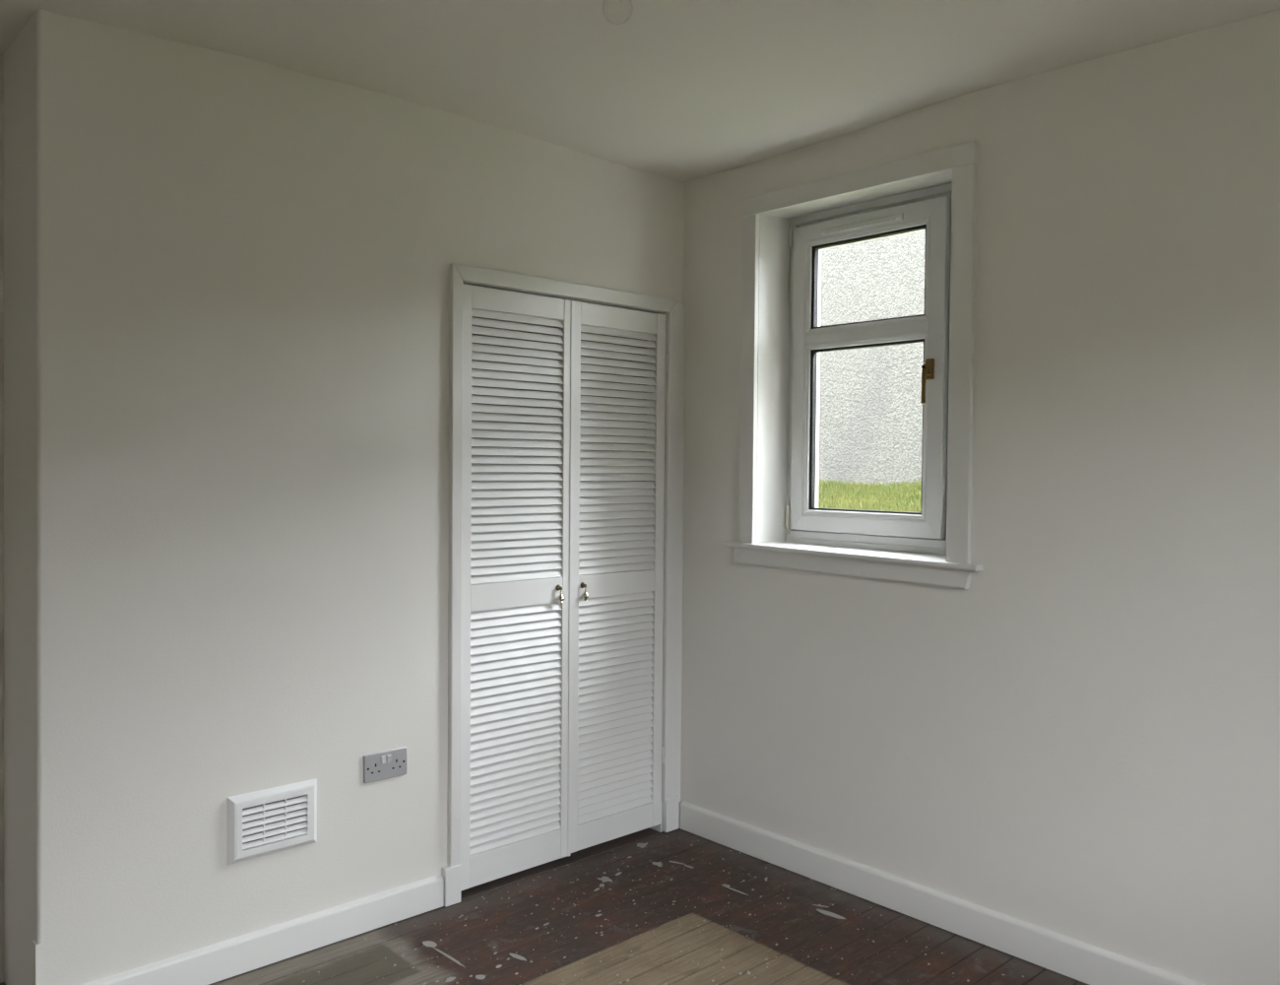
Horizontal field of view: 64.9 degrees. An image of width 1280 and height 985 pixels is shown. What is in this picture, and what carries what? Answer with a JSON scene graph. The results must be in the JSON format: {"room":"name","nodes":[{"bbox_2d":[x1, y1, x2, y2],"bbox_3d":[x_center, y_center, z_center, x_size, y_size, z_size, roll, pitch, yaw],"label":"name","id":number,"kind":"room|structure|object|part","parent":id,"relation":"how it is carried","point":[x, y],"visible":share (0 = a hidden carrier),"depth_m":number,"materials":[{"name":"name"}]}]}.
{"room":"empty bedroom","nodes":[
{"label":"empty bedroom","id":0,"kind":"room"},
{"bbox_2d":[0,54,3,982],"bbox_3d":[-2.162,-0.317,2.419,1.250,3.500,0.200,-1,2,-43],"label":"wall","id":1,"kind":"structure","parent":0,"point":[1,55],"depth_m":2.71,"materials":[{"name":"white paint"}]},
{"bbox_2d":[3,9,684,984],"bbox_3d":[-0.811,-0.330,3.341,2.213,3.500,0.476,-1,2,-43],"label":"wall","id":2,"kind":"structure","parent":0,"point":[226,276],"depth_m":2.74,"materials":[{"name":"white paint"}]},
{"bbox_2d":[82,873,444,984],"bbox_3d":[-1.044,1.279,2.846,1.116,0.098,0.018,-1,2,-43],"label":"baseboard","id":3,"kind":"structure","parent":2,"relation":"attached to","point":[209,964],"depth_m":2.87,"materials":[{"name":"white wood"}]},
{"bbox_2d":[227,777,317,864],"bbox_3d":[-1.032,0.928,2.844,0.256,0.186,0.018,-1,2,-43],"label":"air vent","id":4,"kind":"object","parent":2,"relation":"in","point":[270,820],"visible":1,"depth_m":2.83,"materials":[{"name":"white plastic"}]},
{"bbox_2d":[363,746,406,782],"bbox_3d":[-0.776,0.833,3.080,0.146,0.086,0.014,-1,2,-43],"label":"double socket","id":5,"kind":"object","parent":2,"relation":"attached to","point":[388,763],"visible":1,"depth_m":3.08,"materials":[{"name":"metal"}]},
{"bbox_2d":[460,283,574,890],"bbox_3d":[-0.412,0.312,3.401,0.466,1.966,0.057,-1,2,-43],"label":"door","id":6,"kind":"structure","parent":2,"relation":"in","point":[517,573],"depth_m":3.41,"materials":[{"name":"white paint"}]},
{"bbox_3d":[-0.428,1.241,3.438,0.377,0.105,0.027,-1,2,-43],"label":"rail","id":7,"kind":"part","parent":6,"relation":"part of","materials":[{"name":"white paint"}]},
{"bbox_3d":[-0.420,0.342,3.414,0.377,0.088,0.027,-1,2,-43],"label":"rail","id":8,"kind":"part","parent":6,"relation":"part of","materials":[{"name":"white paint"}]},
{"bbox_3d":[-0.412,-0.635,3.389,0.377,0.072,0.027,-1,2,-43],"label":"rail","id":9,"kind":"part","parent":6,"relation":"part of","materials":[{"name":"white paint"}]},
{"bbox_2d":[441,262,685,906],"bbox_3d":[-0.261,0.293,3.597,1.072,2.051,0.128,-1,2,-43],"label":"door frame","id":10,"kind":"structure","parent":2,"relation":"attached to","point":[674,311],"depth_m":3.61,"materials":[{"name":"white wood"}]},
{"bbox_3d":[-0.591,0.241,3.226,0.040,1.929,0.022,-1,2,-43],"label":"casing","id":11,"kind":"part","parent":10,"relation":"part of","materials":[{"name":"white wood"}]},
{"bbox_3d":[-0.230,-0.706,3.528,0.998,0.050,0.022,-1,2,-43],"label":"head casing","id":12,"kind":"part","parent":10,"relation":"part of","materials":[{"name":"white wood"}]},
{"bbox_3d":[0.114,0.230,3.877,0.045,1.929,0.022,-1,2,-43],"label":"casing","id":13,"kind":"part","parent":10,"relation":"part of","materials":[{"name":"white wood"}]},
{"bbox_2d":[570,300,667,852],"bbox_3d":[-0.073,0.303,3.713,0.459,1.959,0.057,-1,2,-43],"label":"door","id":14,"kind":"structure","parent":2,"relation":"in","point":[617,751],"depth_m":3.72,"materials":[{"name":"white paint"}]},
{"bbox_3d":[-0.096,1.236,3.744,0.371,0.093,0.027,-1,2,-43],"label":"rail","id":15,"kind":"part","parent":14,"relation":"part of","materials":[{"name":"white paint"}]},
{"bbox_3d":[-0.089,0.335,3.720,0.371,0.084,0.027,-1,2,-43],"label":"rail","id":16,"kind":"part","parent":14,"relation":"part of","materials":[{"name":"white paint"}]},
{"bbox_3d":[-0.081,-0.637,3.695,0.371,0.078,0.027,-1,2,-43],"label":"rail","id":17,"kind":"part","parent":14,"relation":"part of","materials":[{"name":"white paint"}]},
{"bbox_2d":[0,827,1088,984],"bbox_3d":[-0.149,1.415,1.817,3.353,0.101,3.950,-1,2,-43],"label":"floor","id":18,"kind":"structure","parent":0,"point":[647,906],"depth_m":3.04,"materials":[{"name":"brown wood"}]},
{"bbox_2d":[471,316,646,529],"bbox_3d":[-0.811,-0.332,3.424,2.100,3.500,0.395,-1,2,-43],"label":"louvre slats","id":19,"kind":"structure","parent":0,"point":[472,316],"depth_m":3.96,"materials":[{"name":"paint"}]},
{"bbox_2d":[0,0,1279,182],"bbox_3d":[-0.071,-1.163,1.650,3.500,0.127,3.925,-1,2,-43],"label":"ceiling","id":20,"kind":"structure","parent":0,"point":[683,91],"depth_m":2.68,"materials":[{"name":"white paint"}]},
{"bbox_2d":[678,8,1279,984],"bbox_3d":[1.232,-0.306,3.069,0.420,3.500,4.600,-1,2,-43],"label":"wall","id":21,"kind":"structure","parent":0,"point":[1079,739],"depth_m":2.80,"materials":[{"name":"white paint"}]},
{"bbox_2d":[722,540,982,588],"bbox_3d":[0.728,0.235,3.415,0.224,0.086,1.010,-1,2,-43],"label":"window sill","id":22,"kind":"structure","parent":21,"relation":"attached to","point":[894,565],"depth_m":3.31,"materials":[{"name":"white wood"}]},
{"bbox_2d":[738,140,977,563],"bbox_3d":[0.768,-0.411,3.418,0.256,1.284,0.914,-1,2,-43],"label":"window","id":23,"kind":"structure","parent":21,"relation":"in","point":[928,210],"depth_m":3.49,"materials":[{"name":"white plastic"}]},
{"bbox_3d":[0.394,-0.403,3.650,0.021,1.187,0.066,-1,2,-43],"label":"casing","id":24,"kind":"part","parent":23,"relation":"part of","materials":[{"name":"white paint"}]},
{"bbox_3d":[0.687,-1.019,3.322,0.021,0.065,0.914,-1,2,-43],"label":"head casing","id":25,"kind":"part","parent":23,"relation":"part of","materials":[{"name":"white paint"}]},
{"bbox_3d":[0.925,-0.357,3.267,0.030,0.134,0.019,-1,2,-43],"label":"lever","id":26,"kind":"part","parent":23,"relation":"part of","materials":[{"name":"brown metal"}]},
{"bbox_3d":[0.946,-0.402,3.285,0.011,0.068,0.029,-1,2,-43],"label":"handle plate","id":27,"kind":"part","parent":23,"relation":"part of","materials":[{"name":"brown metal"}]},
{"bbox_3d":[0.967,-0.380,3.030,0.021,1.193,0.073,-1,2,-43],"label":"casing","id":28,"kind":"part","parent":23,"relation":"part of","materials":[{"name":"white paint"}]},
{"bbox_2d":[679,800,1205,984],"bbox_3d":[1.288,1.299,2.712,0.018,0.104,3.322,-1,2,-43],"label":"baseboard","id":29,"kind":"structure","parent":21,"relation":"attached to","point":[1074,958],"depth_m":3.10,"materials":[{"name":"white wood"}]},
{"label":"outside","id":30,"kind":"structure","parent":0,"visible":0},
{"bbox_2d":[818,477,921,511],"bbox_3d":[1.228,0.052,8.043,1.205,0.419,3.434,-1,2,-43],"label":"grass","id":31,"kind":"structure","parent":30,"point":[892,490],"depth_m":7.75,"materials":[{"name":"green plant"}]},
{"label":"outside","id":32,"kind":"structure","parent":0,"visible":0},
{"bbox_2d":[818,230,925,485],"bbox_3d":[3.363,-0.786,6.857,0.300,5.100,32.000,-1,2,-43],"label":"wall","id":33,"kind":"structure","parent":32,"point":[870,408],"depth_m":8.22,"materials":[{"name":"white paint"}]}
]}

